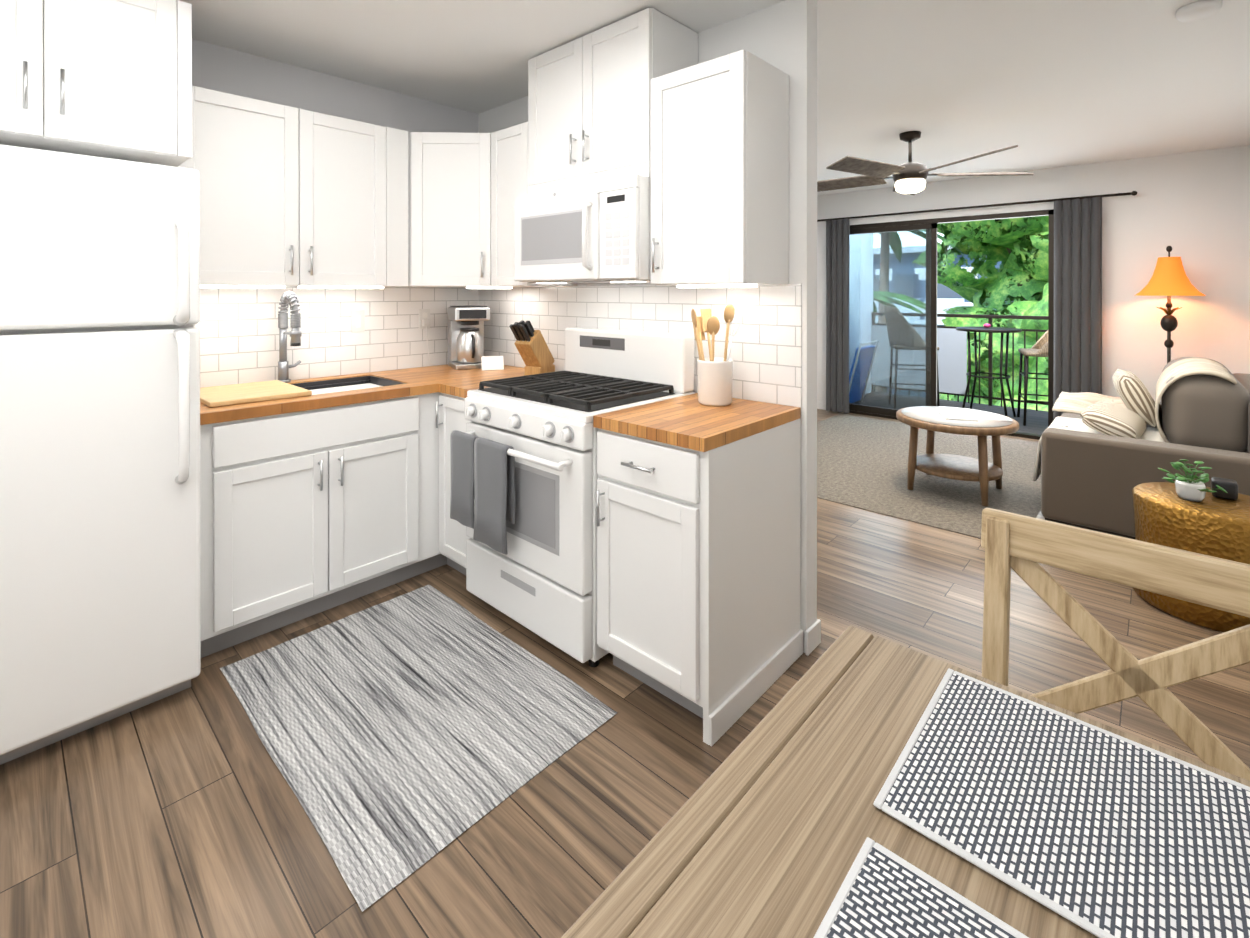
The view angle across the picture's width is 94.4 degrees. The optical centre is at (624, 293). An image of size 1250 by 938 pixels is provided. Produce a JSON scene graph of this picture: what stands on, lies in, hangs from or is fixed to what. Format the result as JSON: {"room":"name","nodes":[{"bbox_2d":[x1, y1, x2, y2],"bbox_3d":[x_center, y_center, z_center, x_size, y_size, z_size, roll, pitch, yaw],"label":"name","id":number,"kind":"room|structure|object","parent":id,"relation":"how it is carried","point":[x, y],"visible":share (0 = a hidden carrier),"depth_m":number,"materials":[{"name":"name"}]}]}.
{"room":"kitchen","nodes":[
{"label":"kitchen","id":0,"kind":"room"},
{"bbox_2d":[192,39,478,379],"bbox_3d":[-0.633,0.107,4.015,0.100,2.470,8.050,0,0,43],"label":"wall","id":1,"kind":"structure","parent":0,"point":[226,70],"depth_m":2.93,"materials":[{"name":"white paint"}]},
{"bbox_2d":[0,0,191,166],"bbox_3d":[-2.003,-0.752,1.964,0.654,0.540,0.760,0,0,43],"label":"upper cabinet","id":2,"kind":"object","parent":1,"relation":"attached to","point":[111,79],"visible":1,"depth_m":1.88,"materials":[{"name":"white paint"}]},
{"bbox_2d":[178,86,407,288],"bbox_3d":[-1.530,-0.424,2.694,0.364,0.800,0.945,0,0,43],"label":"upper cabinet","id":3,"kind":"object","parent":1,"relation":"attached to","point":[294,196],"visible":0.85,"depth_m":2.56,"materials":[{"name":"white paint"}]},
{"bbox_2d":[195,286,477,387],"bbox_3d":[-1.730,0.179,2.744,0.006,0.491,2.394,0,0,43],"label":"backsplash","id":4,"kind":"structure","parent":1,"relation":"attached to","point":[238,328],"depth_m":2.95,"materials":[{"name":"tile"}]},
{"bbox_2d":[419,309,432,365],"bbox_3d":[-1.149,0.254,3.346,0.034,0.331,0.077,0,0,43],"label":"electrical outlet plate","id":5,"kind":"object","parent":4,"relation":"attached to","point":[424,318],"visible":0.98,"depth_m":3.34,"materials":[{"name":"white plastic"}]},
{"bbox_2d":[0,409,1249,937],"bbox_3d":[0.757,1.375,2.738,3.880,0.060,8.050,0,0,43],"label":"floor","id":6,"kind":"structure","parent":0,"point":[180,815],"depth_m":1.59,"materials":[{"name":"wood"}]},
{"bbox_2d":[0,144,200,764],"bbox_3d":[-1.916,0.468,1.887,0.835,1.760,0.740,0,0,43],"label":"refrigerator","id":7,"kind":"object","parent":6,"relation":"on","point":[100,592],"visible":1,"depth_m":1.73,"materials":[{"name":"white metal"}]},
{"bbox_2d":[200,375,443,657],"bbox_3d":[-1.401,0.906,2.604,0.668,0.879,0.950,0,0,43],"label":"base cabinet","id":8,"kind":"object","parent":6,"relation":"on","point":[306,514],"depth_m":2.35,"materials":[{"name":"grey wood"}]},
{"bbox_2d":[200,364,800,451],"bbox_3d":[-0.655,0.447,2.325,2.142,0.040,1.552,0,0,43],"label":"countertop","id":9,"kind":"structure","parent":8,"relation":"on","point":[690,421],"depth_m":2.15,"materials":[{"name":"brown wood"}]},
{"bbox_2d":[200,380,311,406],"bbox_3d":[-1.592,0.416,2.442,0.440,0.019,0.355,0,0,43],"label":"cutting board","id":10,"kind":"object","parent":9,"relation":"on","point":[222,395],"visible":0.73,"depth_m":2.38,"materials":[{"name":"brown wood"}]},
{"bbox_2d":[278,291,301,382],"bbox_3d":[-1.560,0.206,2.733,0.226,0.437,0.111,0,0,43],"label":"faucet","id":11,"kind":"object","parent":9,"relation":"on","point":[288,298],"visible":1,"depth_m":2.75,"materials":[{"name":"silver metal"}]},
{"bbox_2d":[448,305,489,369],"bbox_3d":[-0.898,0.247,3.334,0.196,0.352,0.261,0,0,-27],"label":"coffee maker","id":12,"kind":"object","parent":9,"relation":"on","point":[466,337],"visible":0.92,"depth_m":3.26,"materials":[{"name":"silver metal"}]},
{"bbox_2d":[481,356,503,370],"bbox_3d":[-0.742,0.387,3.237,0.120,0.073,0.077,0,0,-17],"label":"card","id":13,"kind":"object","parent":9,"relation":"on","point":[492,362],"visible":1,"depth_m":3.22,"materials":[{"name":"white paper"}]},
{"bbox_2d":[509,320,554,375],"bbox_3d":[-0.475,0.280,2.957,0.100,0.288,0.276,0,0,28],"label":"knife block","id":14,"kind":"object","parent":9,"relation":"on","point":[533,350],"visible":0.94,"depth_m":2.92,"materials":[{"name":"brown wood"}]},
{"bbox_2d":[691,304,741,405],"bbox_3d":[0.347,0.232,2.254,0.189,0.388,0.180,0,0,43],"label":"utensil crock","id":15,"kind":"object","parent":9,"relation":"on","point":[715,375],"visible":1,"depth_m":2.20,"materials":[{"name":"white ceramic"}]},
{"bbox_2d":[220,585,616,911],"bbox_3d":[-0.739,1.342,1.968,1.206,0.010,0.816,0,0,43],"label":"kitchen rug","id":16,"kind":"object","parent":6,"relation":"on","point":[403,736],"visible":1,"depth_m":1.81,"materials":[{"name":"grey fabric"}]},
{"bbox_2d":[444,393,470,574],"bbox_3d":[-0.583,0.905,2.891,0.340,0.879,0.622,0,0,43],"label":"base cabinet","id":17,"kind":"object","parent":6,"relation":"on","point":[455,537],"depth_m":2.69,"materials":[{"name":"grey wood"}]},
{"bbox_2d":[450,327,694,666],"bbox_3d":[-0.226,0.760,2.466,0.754,1.172,0.740,0,0,43],"label":"range","id":18,"kind":"object","parent":6,"relation":"on","point":[524,474],"visible":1,"depth_m":2.23,"materials":[{"name":"white metal"}]},
{"bbox_2d":[596,418,802,745],"bbox_3d":[0.268,0.908,2.085,0.481,0.879,0.657,0,0,43],"label":"base cabinet","id":19,"kind":"object","parent":6,"relation":"on","point":[698,583],"visible":1,"depth_m":1.88,"materials":[{"name":"white wood"}]},
{"bbox_2d":[561,625,1249,937],"bbox_3d":[0.124,0.972,0.092,0.870,0.761,1.760,0,0,43],"label":"dining table","id":20,"kind":"object","parent":6,"relation":"on","point":[774,822],"visible":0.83,"depth_m":0.64,"materials":[{"name":"brown wood"}]},
{"bbox_2d":[813,837,1028,937],"bbox_3d":[0.220,0.587,0.333,0.335,0.004,0.485,0,0,43],"label":"placemat","id":21,"kind":"object","parent":20,"relation":"on","point":[883,892],"visible":1,"depth_m":0.55,"materials":[{"name":"grey fabric"}]},
{"bbox_2d":[873,668,1249,937],"bbox_3d":[0.573,0.586,0.620,0.485,0.004,0.325,0,0,43],"label":"placemat","id":22,"kind":"object","parent":20,"relation":"on","point":[1096,831],"visible":1,"depth_m":0.65,"materials":[{"name":"grey fabric"}]},
{"bbox_2d":[817,414,1040,538],"bbox_3d":[2.232,1.334,4.732,2.056,0.011,2.686,0,0,43],"label":"living room rug","id":23,"kind":"object","parent":6,"relation":"on","point":[862,462],"visible":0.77,"depth_m":4.17,"materials":[{"name":"carpet"}]},
{"bbox_2d":[896,406,1018,505],"bbox_3d":[2.247,1.074,3.942,0.724,0.512,0.724,0,0,43],"label":"coffee table","id":24,"kind":"object","parent":23,"relation":"on","point":[981,426],"visible":1,"depth_m":3.85,"materials":[{"name":"brown wood"}]},
{"bbox_2d":[981,508,1249,780],"bbox_3d":[0.773,0.900,0.879,0.490,0.900,0.507,0,0,43],"label":"dining chair","id":25,"kind":"object","parent":6,"relation":"on","point":[1022,547],"visible":0.31,"depth_m":1.05,"materials":[{"name":"brown wood"}]},
{"bbox_2d":[1033,357,1249,538],"bbox_3d":[3.418,0.878,3.761,1.101,0.930,1.780,0,0,43],"label":"sofa","id":26,"kind":"object","parent":6,"relation":"on","point":[1099,457],"visible":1,"depth_m":3.24,"materials":[{"name":"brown fabric"}]},
{"bbox_2d":[1134,246,1205,362],"bbox_3d":[4.247,0.483,4.519,0.410,1.715,0.410,0,0,43],"label":"floor lamp","id":27,"kind":"object","parent":6,"relation":"on","point":[1169,278],"visible":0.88,"depth_m":4.47,"materials":[{"name":"dark bronze"},{"name":"orange fabric"}]},
{"bbox_2d":[1132,459,1249,632],"bbox_3d":[2.512,1.036,2.488,0.500,0.621,0.500,0,0,43],"label":"table","id":28,"kind":"object","parent":6,"relation":"on","point":[1190,513],"visible":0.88,"depth_m":2.41,"materials":[{"name":"gold metal"}]},
{"bbox_2d":[1158,459,1237,501],"bbox_3d":[2.489,0.806,2.517,0.254,0.163,0.270,0,0,43],"label":"plant","id":29,"kind":"object","parent":28,"relation":"on","point":[1185,489],"depth_m":2.50,"materials":[{"name":"green plant"}]},
{"bbox_2d":[479,0,816,652],"bbox_3d":[-0.089,0.110,2.930,2.170,2.470,0.090,0,0,43],"label":"wall","id":30,"kind":"structure","parent":0,"point":[781,36],"depth_m":2.20,"materials":[{"name":"white paint"}]},
{"bbox_2d":[395,121,577,288],"bbox_3d":[-0.792,-0.425,3.087,0.917,0.800,0.625,0,0,43],"label":"upper cabinet","id":31,"kind":"object","parent":30,"relation":"attached to","point":[465,190],"visible":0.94,"depth_m":2.96,"materials":[{"name":"white paint"}]},
{"bbox_2d":[528,8,697,193],"bbox_3d":[-0.086,-0.789,2.614,0.758,0.663,0.363,0,0,43],"label":"upper cabinet","id":32,"kind":"object","parent":30,"relation":"attached to","point":[589,107],"visible":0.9,"depth_m":2.45,"materials":[{"name":"white paint"}]},
{"bbox_2d":[514,174,650,283],"bbox_3d":[-0.118,-0.250,2.580,0.756,0.408,0.458,0,0,43],"label":"microwave","id":33,"kind":"object","parent":32,"relation":"attached to","point":[597,232],"visible":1,"depth_m":2.36,"materials":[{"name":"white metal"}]},
{"bbox_2d":[478,283,801,406],"bbox_3d":[-0.129,0.192,2.901,2.150,0.465,0.006,0,0,43],"label":"backsplash","id":34,"kind":"structure","parent":30,"relation":"attached to","point":[766,351],"depth_m":2.55,"materials":[{"name":"tile"}]},
{"bbox_2d":[651,49,788,287],"bbox_3d":[0.349,-0.428,2.214,0.417,0.810,0.363,0,0,43],"label":"upper cabinet","id":35,"kind":"object","parent":30,"relation":"attached to","point":[719,172],"visible":1,"depth_m":2.09,"materials":[{"name":"white paint"}]},
{"bbox_2d":[805,619,820,647],"bbox_3d":[-0.046,1.300,2.956,2.162,0.090,0.022,0,0,43],"label":"baseboard","id":36,"kind":"structure","parent":30,"relation":"attached to","point":[812,637],"depth_m":2.19,"materials":[{"name":"white wood"}]},
{"bbox_2d":[176,0,1249,195],"bbox_3d":[0.757,-1.155,2.732,3.880,0.060,8.050,0,0,43],"label":"ceiling","id":37,"kind":"structure","parent":0,"point":[1044,84],"depth_m":2.79,"materials":[{"name":"white paint"}]},
{"bbox_2d":[817,131,1033,194],"bbox_3d":[1.970,-0.918,4.102,1.474,0.419,1.532,0,0,43],"label":"ceiling fan","id":38,"kind":"object","parent":37,"relation":"hanging from","point":[909,177],"visible":0.98,"depth_m":3.99,"materials":[{"name":"brown wood"}]},
{"bbox_2d":[1176,0,1221,21],"bbox_3d":[2.245,-1.104,2.266,0.130,0.036,0.130,0,0,43],"label":"smoke detector","id":39,"kind":"object","parent":37,"relation":"attached to","point":[1197,10],"visible":1,"depth_m":2.24,"materials":[{"name":"white plastic"}]},
{"bbox_2d":[849,233,872,393],"bbox_3d":[2.823,0.033,7.357,0.100,2.800,1.550,0,0,43],"label":"wall","id":40,"kind":"structure","parent":0,"point":[863,289],"depth_m":7.55,"materials":[{"name":"white"}]},
{"bbox_2d":[817,145,1249,401],"bbox_3d":[3.449,0.102,5.660,3.680,2.470,0.100,0,0,43],"label":"wall","id":41,"kind":"structure","parent":0,"point":[1192,209],"depth_m":4.79,"materials":[{"name":"white paint"}]},
{"bbox_2d":[817,401,825,409],"bbox_3d":[2.212,1.290,6.726,0.380,0.090,0.012,0,0,43],"label":"baseboard","id":42,"kind":"structure","parent":41,"relation":"attached to","point":[820,405],"depth_m":6.67,"materials":[{"name":"white"}]},
{"bbox_2d":[849,209,1053,439],"bbox_3d":[3.166,0.287,5.928,2.000,2.100,0.080,0,0,43],"label":"sliding glass door","id":43,"kind":"structure","parent":41,"relation":"attached to","point":[929,226],"depth_m":6.10,"materials":[{"name":"clear glass"}]},
{"bbox_2d":[817,191,1136,221],"bbox_3d":[3.147,-0.833,5.802,2.980,0.040,0.094,0,0,43],"label":"curtain rod","id":44,"kind":"object","parent":41,"relation":"attached to","point":[1133,193],"visible":0.94,"depth_m":5.47,"materials":[{"name":"brown metal"}]},
{"bbox_2d":[826,219,849,412],"bbox_3d":[2.358,0.246,6.426,0.260,2.129,0.067,0,0,43],"label":"curtain","id":45,"kind":"object","parent":44,"relation":"hanging from","point":[837,304],"visible":1,"depth_m":6.42,"materials":[{"name":"grey fabric"}]},
{"bbox_2d":[1053,197,1101,420],"bbox_3d":[3.907,0.250,5.001,0.330,2.129,0.067,0,0,43],"label":"curtain","id":46,"kind":"object","parent":44,"relation":"hanging from","point":[1077,295],"visible":0.73,"depth_m":4.99,"materials":[{"name":"grey fabric"}]},
{"label":"outside","id":47,"kind":"structure","parent":0,"visible":0},
{"bbox_2d":[873,216,1048,410],"bbox_3d":[28.268,2.103,35.351,80.000,14.986,74.000,0,0,43],"label":"scenery","id":48,"kind":"structure","parent":47,"point":[999,267],"depth_m":14.12,"materials":[{"name":"green plant"}]},
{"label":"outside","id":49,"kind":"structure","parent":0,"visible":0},
{"bbox_2d":[854,392,1047,434],"bbox_3d":[3.879,1.387,6.389,2.970,0.096,1.550,0,0,43],"label":"floor","id":50,"kind":"structure","parent":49,"point":[1037,422],"depth_m":6.69,"materials":[{"name":"grey concrete"}]},
{"bbox_2d":[849,341,877,402],"bbox_3d":[2.814,0.957,6.926,0.237,0.772,0.564,0,0,43],"label":"beach chair","id":51,"kind":"object","parent":50,"relation":"on","point":[863,366],"depth_m":6.91,"materials":[{"name":"blue fabric"}]},
{"bbox_2d":[884,305,939,408],"bbox_3d":[3.302,0.740,6.724,0.557,1.197,0.498,0,0,18],"label":"balcony chair","id":52,"kind":"object","parent":50,"relation":"on","point":[893,340],"visible":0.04,"depth_m":6.56,"materials":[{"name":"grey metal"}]},
{"bbox_2d":[871,312,1047,410],"bbox_3d":[4.367,0.796,6.917,2.770,1.084,0.060,0,0,43],"label":"balcony railing","id":53,"kind":"object","parent":50,"relation":"on","point":[952,355],"visible":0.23,"depth_m":7.17,"materials":[{"name":"brown metal"}]},
{"bbox_2d":[956,323,1021,416],"bbox_3d":[3.947,0.834,6.291,0.610,1.015,0.610,0,0,43],"label":"bistro table","id":54,"kind":"object","parent":50,"relation":"on","point":[986,328],"visible":0.96,"depth_m":6.27,"materials":[{"name":"brown metal"}]},
{"bbox_2d":[1017,330,1047,425],"bbox_3d":[4.400,0.742,5.956,0.557,1.197,0.498,0,0,28],"label":"balcony chair","id":55,"kind":"object","parent":50,"relation":"on","point":[1039,347],"visible":0.33,"depth_m":5.97,"materials":[{"name":"brown metal"}]}
]}

